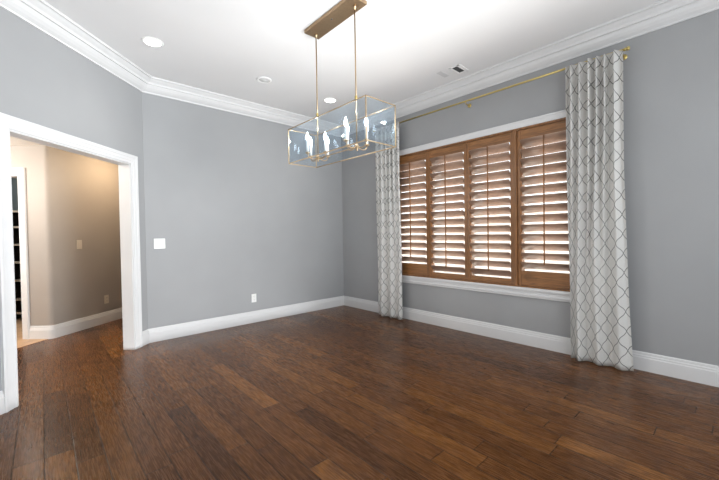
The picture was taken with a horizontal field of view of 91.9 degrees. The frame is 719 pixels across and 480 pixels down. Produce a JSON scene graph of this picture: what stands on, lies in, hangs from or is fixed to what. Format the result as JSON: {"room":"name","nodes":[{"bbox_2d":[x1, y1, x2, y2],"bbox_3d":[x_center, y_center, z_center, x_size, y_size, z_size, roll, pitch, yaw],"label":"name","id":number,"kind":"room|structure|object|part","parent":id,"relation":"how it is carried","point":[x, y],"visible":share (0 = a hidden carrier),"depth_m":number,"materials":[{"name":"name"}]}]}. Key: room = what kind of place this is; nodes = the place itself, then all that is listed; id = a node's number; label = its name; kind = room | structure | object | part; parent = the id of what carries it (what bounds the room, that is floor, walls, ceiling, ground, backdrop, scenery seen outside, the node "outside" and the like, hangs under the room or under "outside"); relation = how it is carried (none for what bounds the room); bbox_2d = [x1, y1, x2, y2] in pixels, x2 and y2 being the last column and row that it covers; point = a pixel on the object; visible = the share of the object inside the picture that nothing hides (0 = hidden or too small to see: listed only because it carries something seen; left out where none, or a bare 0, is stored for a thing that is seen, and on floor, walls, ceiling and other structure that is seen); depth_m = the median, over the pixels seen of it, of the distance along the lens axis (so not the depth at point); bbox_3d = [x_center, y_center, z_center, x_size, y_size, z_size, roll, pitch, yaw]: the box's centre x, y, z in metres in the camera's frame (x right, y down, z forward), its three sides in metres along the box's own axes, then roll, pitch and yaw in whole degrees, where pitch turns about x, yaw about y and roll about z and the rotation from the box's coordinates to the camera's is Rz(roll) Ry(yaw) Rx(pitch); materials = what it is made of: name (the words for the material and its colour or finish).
{"room":"dining room","nodes":[
{"label":"dining room","id":0,"kind":"room"},
{"bbox_2d":[11,178,17,209],"bbox_3d":[-4.843,0.018,5.860,2.100,2.315,0.120,-1,1,1],"label":"wall","id":1,"kind":"structure","parent":0,"point":[13,180],"depth_m":5.80,"materials":[{"name":"paint"}]},
{"bbox_2d":[10,146,18,167],"bbox_3d":[-4.978,0.048,4.232,1.865,2.315,0.120,-1,1,1],"label":"wall","id":2,"kind":"structure","parent":0,"point":[14,149],"depth_m":4.14,"materials":[{"name":"beige paint"}]},
{"bbox_2d":[11,168,29,338],"bbox_3d":[-4.456,0.172,4.218,0.976,2.050,0.150,-1,1,1],"label":"door frame","id":3,"kind":"structure","parent":2,"relation":"attached to","point":[19,173],"depth_m":4.15,"materials":[{"name":"white wood"}]},
{"bbox_2d":[10,136,41,145],"bbox_3d":[-3.684,-1.183,4.386,6.200,0.100,6.028,-2,1,-42],"label":"ceiling","id":4,"kind":"structure","parent":0,"point":[14,141],"depth_m":4.01,"materials":[{"name":"paint"}]},
{"bbox_2d":[18,145,121,325],"bbox_3d":[-3.661,-0.001,5.846,0.347,2.315,3.441,-1,1,8],"label":"wall","id":5,"kind":"structure","parent":0,"point":[71,197],"depth_m":4.42,"materials":[{"name":"beige paint"}]},
{"bbox_2d":[29,307,121,338],"bbox_3d":[-3.470,1.076,5.826,0.278,0.158,3.461,-1,1,12],"label":"baseboard","id":6,"kind":"structure","parent":5,"relation":"attached to","point":[58,330],"depth_m":4.43,"materials":[{"name":"white wood"}]},
{"bbox_2d":[76,240,81,248],"bbox_3d":[-3.656,0.059,4.540,0.009,0.118,0.074,-1,1,8],"label":"light switch","id":7,"kind":"object","parent":5,"relation":"attached to","point":[78,242],"visible":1,"depth_m":4.54,"materials":[{"name":"beige plastic"}]},
{"bbox_2d":[104,295,108,303],"bbox_3d":[-3.591,0.842,4.940,0.010,0.118,0.072,-1,1,8],"label":"wall outlet","id":8,"kind":"object","parent":5,"relation":"attached to","point":[106,297],"visible":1,"depth_m":4.93,"materials":[{"name":"beige plastic"}]},
{"bbox_2d":[0,6,147,390],"bbox_3d":[-2.522,-0.301,3.062,0.115,2.975,1.850,-1,1,3],"label":"wall","id":9,"kind":"structure","parent":0,"point":[44,82],"depth_m":2.97,"materials":[{"name":"grey paint"}]},
{"bbox_2d":[0,390,4,414],"bbox_3d":[-2.469,1.121,2.309,0.017,0.158,0.200,-1,1,3],"label":"baseboard","id":10,"kind":"structure","parent":9,"relation":"attached to","point":[2,404],"depth_m":2.39,"materials":[{"name":"white wood"}]},
{"bbox_2d":[0,112,142,412],"bbox_3d":[-2.513,0.146,3.103,0.167,2.080,1.422,-1,1,3],"label":"door frame","id":11,"kind":"structure","parent":9,"relation":"attached to","point":[12,126],"depth_m":2.79,"materials":[{"name":"white wood"}]},
{"bbox_2d":[0,0,151,91],"bbox_3d":[-2.407,-1.718,3.031,0.160,0.143,1.750,-1,1,3],"label":"crown molding","id":12,"kind":"structure","parent":9,"relation":"attached to","point":[39,14],"depth_m":2.95,"materials":[{"name":"white wood"}]},
{"bbox_2d":[142,329,149,345],"bbox_3d":[-2.397,1.092,3.892,0.017,0.158,0.130,-1,1,3],"label":"baseboard","id":13,"kind":"structure","parent":9,"relation":"attached to","point":[145,334],"depth_m":3.90,"materials":[{"name":"white wood"}]},
{"bbox_2d":[142,92,343,328],"bbox_3d":[-1.413,-0.350,4.937,2.941,2.975,0.120,-2,1,-42],"label":"wall","id":14,"kind":"structure","parent":0,"point":[236,220],"depth_m":4.63,"materials":[{"name":"grey paint"}]},
{"bbox_2d":[154,239,164,248],"bbox_3d":[-2.314,0.042,4.028,0.116,0.116,0.008,-2,1,-42],"label":"light switch","id":15,"kind":"object","parent":14,"relation":"attached to","point":[158,243],"visible":1,"depth_m":4.03,"materials":[{"name":"white plastic"}]},
{"bbox_2d":[143,76,340,136],"bbox_3d":[-1.324,-1.766,4.825,2.895,0.143,0.160,-2,1,-42],"label":"crown molding","id":16,"kind":"structure","parent":14,"relation":"attached to","point":[156,86],"depth_m":4.52,"materials":[{"name":"white wood"}]},
{"bbox_2d":[149,296,343,342],"bbox_3d":[-1.327,1.057,4.926,2.895,0.158,0.017,-2,1,-42],"label":"baseboard","id":17,"kind":"structure","parent":14,"relation":"attached to","point":[206,325],"depth_m":4.64,"materials":[{"name":"white wood"}]},
{"bbox_2d":[251,294,255,301],"bbox_3d":[-1.458,0.803,4.811,0.070,0.116,0.010,-2,1,-42],"label":"wall outlet","id":18,"kind":"object","parent":14,"relation":"attached to","point":[252,295],"visible":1,"depth_m":4.80,"materials":[{"name":"white plastic"}]},
{"bbox_2d":[44,0,662,124],"bbox_3d":[0.048,-1.878,2.407,4.382,0.120,5.820,-2,1,-42],"label":"ceiling","id":19,"kind":"structure","parent":0,"point":[217,46],"depth_m":3.17,"materials":[{"name":"white paint"}]},
{"bbox_2d":[141,36,163,47],"bbox_3d":[-1.882,-1.797,3.163,0.180,0.006,0.180,-2,1,-42],"label":"recessed light","id":20,"kind":"object","parent":19,"relation":"in","point":[150,41],"visible":1,"depth_m":3.15,"materials":[{"name":"white plastic"}]},
{"bbox_2d":[256,76,271,83],"bbox_3d":[-1.089,-1.819,3.967,0.172,0.016,0.172,-2,1,-42],"label":"recessed light","id":21,"kind":"object","parent":19,"relation":"in","point":[261,79],"visible":1,"depth_m":3.95,"materials":[{"name":"white plastic"}]},
{"bbox_2d":[323,98,336,102],"bbox_3d":[-0.390,-1.846,4.604,0.180,0.006,0.180,-2,1,-42],"label":"recessed light","id":22,"kind":"object","parent":19,"relation":"in","point":[327,100],"visible":1,"depth_m":4.60,"materials":[{"name":"white plastic"}]},
{"bbox_2d":[288,0,395,167],"bbox_3d":[-0.192,-1.255,2.857,0.307,1.134,1.022,-2,1,-42],"label":"chandelier","id":23,"kind":"object","parent":19,"relation":"hanging from","point":[344,9],"visible":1,"depth_m":2.79,"materials":[{"name":"gold metal"}]},
{"bbox_2d":[305,132,309,154],"bbox_3d":[-0.446,-0.832,2.989,0.045,0.194,0.045,-2,1,-42],"label":"candle","id":24,"kind":"object","parent":23,"relation":"on","point":[307,136],"depth_m":2.98,"materials":[{"name":"white wax"}]},
{"bbox_2d":[309,137,312,157],"bbox_3d":[-0.439,-0.835,3.141,0.045,0.194,0.045,-2,1,-42],"label":"candle","id":25,"kind":"object","parent":23,"relation":"on","point":[310,141],"depth_m":3.13,"materials":[{"name":"white wax"}]},
{"bbox_3d":[-0.373,-1.257,3.054,0.011,1.080,0.011,-2,1,-42],"label":"rod","id":26,"kind":"part","parent":23,"relation":"part of","materials":[{"name":"gold metal"}]},
{"bbox_2d":[323,132,327,153],"bbox_3d":[-0.293,-0.834,2.982,0.045,0.194,0.045,-2,1,-42],"label":"candle","id":27,"kind":"object","parent":23,"relation":"on","point":[325,136],"depth_m":2.97,"materials":[{"name":"white wax"}]},
{"bbox_2d":[326,136,329,157],"bbox_3d":[-0.286,-0.837,3.134,0.045,0.194,0.045,-2,1,-42],"label":"candle","id":28,"kind":"object","parent":23,"relation":"on","point":[327,140],"depth_m":3.12,"materials":[{"name":"white wax"}]},
{"bbox_3d":[-0.186,-0.844,2.864,0.307,0.312,1.022,-2,1,-42],"label":"frame","id":29,"kind":"part","parent":23,"relation":"part of","materials":[{"name":"gold metal"}]},
{"bbox_2d":[343,117,348,141],"bbox_3d":[-0.102,-0.831,2.612,0.045,0.194,0.045,-2,1,-42],"label":"candle","id":30,"kind":"object","parent":23,"relation":"on","point":[345,121],"depth_m":2.60,"materials":[{"name":"white wax"}]},
{"bbox_2d":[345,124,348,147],"bbox_3d":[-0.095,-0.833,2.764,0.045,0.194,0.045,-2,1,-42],"label":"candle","id":31,"kind":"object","parent":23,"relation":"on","point":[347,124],"depth_m":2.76,"materials":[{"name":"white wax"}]},
{"bbox_3d":[-0.029,-1.256,2.677,0.011,1.080,0.011,-2,1,-42],"label":"rod","id":32,"kind":"part","parent":23,"relation":"part of","materials":[{"name":"gold metal"}]},
{"bbox_2d":[364,119,368,141],"bbox_3d":[0.051,-0.833,2.605,0.045,0.194,0.045,-2,1,-42],"label":"candle","id":33,"kind":"object","parent":23,"relation":"on","point":[367,119],"depth_m":2.60,"materials":[{"name":"white wax"}]},
{"bbox_2d":[437,71,448,77],"bbox_3d":[0.935,-1.855,3.900,0.160,0.004,0.060,-2,1,-42],"label":"plate","id":34,"kind":"object","parent":19,"relation":"attached to","point":[442,74],"visible":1,"depth_m":3.90,"materials":[{"name":"white plastic"}]},
{"bbox_2d":[449,64,468,73],"bbox_3d":[1.079,-1.854,3.776,0.185,0.007,0.132,-2,1,-42],"label":"ceiling vent","id":35,"kind":"object","parent":19,"relation":"in","point":[459,68],"visible":1,"depth_m":3.77,"materials":[{"name":"white metal"}]},
{"bbox_2d":[0,305,718,479],"bbox_3d":[-2.439,1.246,2.977,7.433,0.124,10.000,-2,1,-42],"label":"floor","id":36,"kind":"structure","parent":0,"point":[343,392],"depth_m":2.37,"materials":[{"name":"brown wood"}]},
{"bbox_2d":[12,210,21,318],"bbox_3d":[-4.893,0.373,5.321,1.900,1.626,0.412,-1,1,1],"label":"shelf unit","id":37,"kind":"object","parent":36,"relation":"on","point":[15,212],"visible":0.02,"depth_m":5.27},
{"bbox_2d":[341,9,718,365],"bbox_3d":[1.642,-0.380,3.866,0.130,2.975,5.820,-2,1,-42],"label":"wall","id":38,"kind":"structure","parent":0,"point":[671,73],"depth_m":2.92,"materials":[{"name":"grey paint"}]},
{"bbox_2d":[399,109,569,301],"bbox_3d":[1.329,-0.328,4.169,0.168,1.857,2.570,-2,1,-42],"label":"window","id":39,"kind":"structure","parent":38,"relation":"in","point":[554,295],"depth_m":3.80,"materials":[{"name":"white wood"}]},
{"bbox_2d":[399,151,429,275],"bbox_3d":[0.723,-0.342,4.768,0.097,1.636,0.560,-2,1,-42],"label":"window shutter","id":40,"kind":"object","parent":39,"relation":"attached to","point":[407,163],"visible":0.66,"depth_m":4.73,"materials":[{"name":"brown wood"}]},
{"bbox_3d":[0.690,-0.405,4.739,0.012,1.306,0.012,-2,1,-42],"label":"tilt rod","id":41,"kind":"part","parent":40,"relation":"part of","materials":[{"name":"brown wood"}]},
{"bbox_3d":[0.716,-1.111,4.760,0.028,0.098,0.482,-2,1,-42],"label":"rail","id":42,"kind":"part","parent":40,"relation":"part of","materials":[{"name":"brown wood"}]},
{"bbox_3d":[0.740,0.398,4.786,0.028,0.155,0.482,-2,1,-42],"label":"rail","id":43,"kind":"part","parent":40,"relation":"part of","materials":[{"name":"brown wood"}]},
{"bbox_2d":[428,143,467,279],"bbox_3d":[1.100,-0.341,4.355,0.097,1.636,0.556,-2,1,-42],"label":"window shutter","id":44,"kind":"object","parent":39,"relation":"attached to","point":[440,158],"visible":1,"depth_m":4.33,"materials":[{"name":"brown wood"}]},
{"bbox_3d":[1.069,-0.354,4.326,0.012,1.404,0.012,-2,1,-42],"label":"tilt rod","id":45,"kind":"part","parent":44,"relation":"part of","materials":[{"name":"brown wood"}]},
{"bbox_3d":[1.093,-1.109,4.346,0.028,0.098,0.482,-2,1,-42],"label":"rail","id":46,"kind":"part","parent":44,"relation":"part of","materials":[{"name":"brown wood"}]},
{"bbox_3d":[1.118,0.448,4.373,0.028,0.058,0.482,-2,1,-42],"label":"rail","id":47,"kind":"part","parent":44,"relation":"part of","materials":[{"name":"brown wood"}]},
{"bbox_3d":[1.377,-0.344,4.213,0.035,1.680,2.360,-2,1,-42],"label":"sash","id":48,"kind":"part","parent":39,"relation":"part of","materials":[{"name":"wood"}]},
{"bbox_3d":[1.292,-0.379,4.135,0.026,1.754,2.490,-2,1,-42],"label":"frame","id":49,"kind":"part","parent":39,"relation":"part of","materials":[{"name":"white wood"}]},
{"bbox_3d":[1.302,-0.342,4.144,0.060,1.680,2.350,-2,1,-42],"label":"shutter frame","id":50,"kind":"part","parent":39,"relation":"part of","materials":[{"name":"brown wood"}]},
{"bbox_3d":[1.309,0.548,4.154,0.078,0.105,2.570,-2,1,-42],"label":"sill","id":51,"kind":"part","parent":39,"relation":"part of","materials":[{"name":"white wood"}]},
{"bbox_2d":[467,132,513,283],"bbox_3d":[1.476,-0.339,3.943,0.097,1.636,0.554,-2,1,-42],"label":"window shutter","id":52,"kind":"object","parent":39,"relation":"attached to","point":[490,146],"visible":0.99,"depth_m":3.92,"materials":[{"name":"brown wood"}]},
{"bbox_3d":[1.444,-0.353,3.914,0.012,1.404,0.012,-2,1,-42],"label":"tilt rod","id":53,"kind":"part","parent":52,"relation":"part of","materials":[{"name":"brown wood"}]},
{"bbox_3d":[1.469,-1.108,3.935,0.028,0.098,0.482,-2,1,-42],"label":"rail","id":54,"kind":"part","parent":52,"relation":"part of","materials":[{"name":"brown wood"}]},
{"bbox_3d":[1.494,0.449,3.962,0.028,0.058,0.482,-2,1,-42],"label":"rail","id":55,"kind":"part","parent":52,"relation":"part of","materials":[{"name":"brown wood"}]},
{"bbox_2d":[517,120,569,289],"bbox_3d":[1.875,-0.338,3.505,0.097,1.636,0.552,-2,1,-42],"label":"window shutter","id":56,"kind":"object","parent":39,"relation":"attached to","point":[553,133],"visible":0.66,"depth_m":3.52,"materials":[{"name":"brown wood"}]},
{"bbox_3d":[1.869,-1.107,3.497,0.028,0.098,0.482,-2,1,-42],"label":"rail","id":57,"kind":"part","parent":56,"relation":"part of","materials":[{"name":"brown wood"}]},
{"bbox_3d":[1.843,-0.401,3.475,0.012,1.306,0.012,-2,1,-42],"label":"tilt rod","id":58,"kind":"part","parent":56,"relation":"part of","materials":[{"name":"brown wood"}]},
{"bbox_3d":[1.892,0.402,3.523,0.028,0.155,0.482,-2,1,-42],"label":"rail","id":59,"kind":"part","parent":56,"relation":"part of","materials":[{"name":"brown wood"}]},
{"bbox_2d":[373,46,629,131],"bbox_3d":[1.263,-1.595,4.062,0.108,0.069,3.049,-2,1,-42],"label":"curtain rod","id":60,"kind":"object","parent":38,"relation":"attached to","point":[627,48],"visible":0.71,"depth_m":3.75,"materials":[{"name":"gold metal"}]},
{"bbox_2d":[375,121,402,319],"bbox_3d":[0.405,-0.256,4.927,0.080,2.712,0.482,-2,1,-42],"label":"curtain","id":61,"kind":"object","parent":60,"relation":"hanging from","point":[388,210],"visible":0.98,"depth_m":4.89,"materials":[{"name":"fabric"}]},
{"bbox_2d":[565,50,633,370],"bbox_3d":[2.098,-0.250,3.067,0.079,2.712,0.495,-2,1,-42],"label":"curtain","id":62,"kind":"object","parent":60,"relation":"hanging from","point":[597,237],"visible":1,"depth_m":3.06,"materials":[{"name":"fabric"}]},
{"bbox_2d":[340,0,718,136],"bbox_3d":[1.553,-1.792,3.700,0.160,0.143,5.700,-2,1,-42],"label":"crown molding","id":63,"kind":"structure","parent":38,"relation":"attached to","point":[665,13],"depth_m":3.32,"materials":[{"name":"white wood"}]},
{"bbox_2d":[344,296,718,386],"bbox_3d":[1.651,1.030,3.797,0.017,0.158,5.700,-2,1,-42],"label":"baseboard","id":64,"kind":"structure","parent":38,"relation":"attached to","point":[703,373],"depth_m":3.56,"materials":[{"name":"white wood"}]},
{"bbox_3d":[5.699,1.215,11.348,15.870,0.100,28.000,-2,1,-42],"label":"ground","id":65,"kind":"structure","parent":0,"visible":0},
{"bbox_2d":[403,211,569,277],"bbox_3d":[3.493,0.259,9.333,0.200,2.050,24.000,-2,1,-42],"label":"wall","id":66,"kind":"structure","parent":65,"relation":"on","point":[552,232],"depth_m":9.13,"materials":[{"name":"paint"}]}
]}

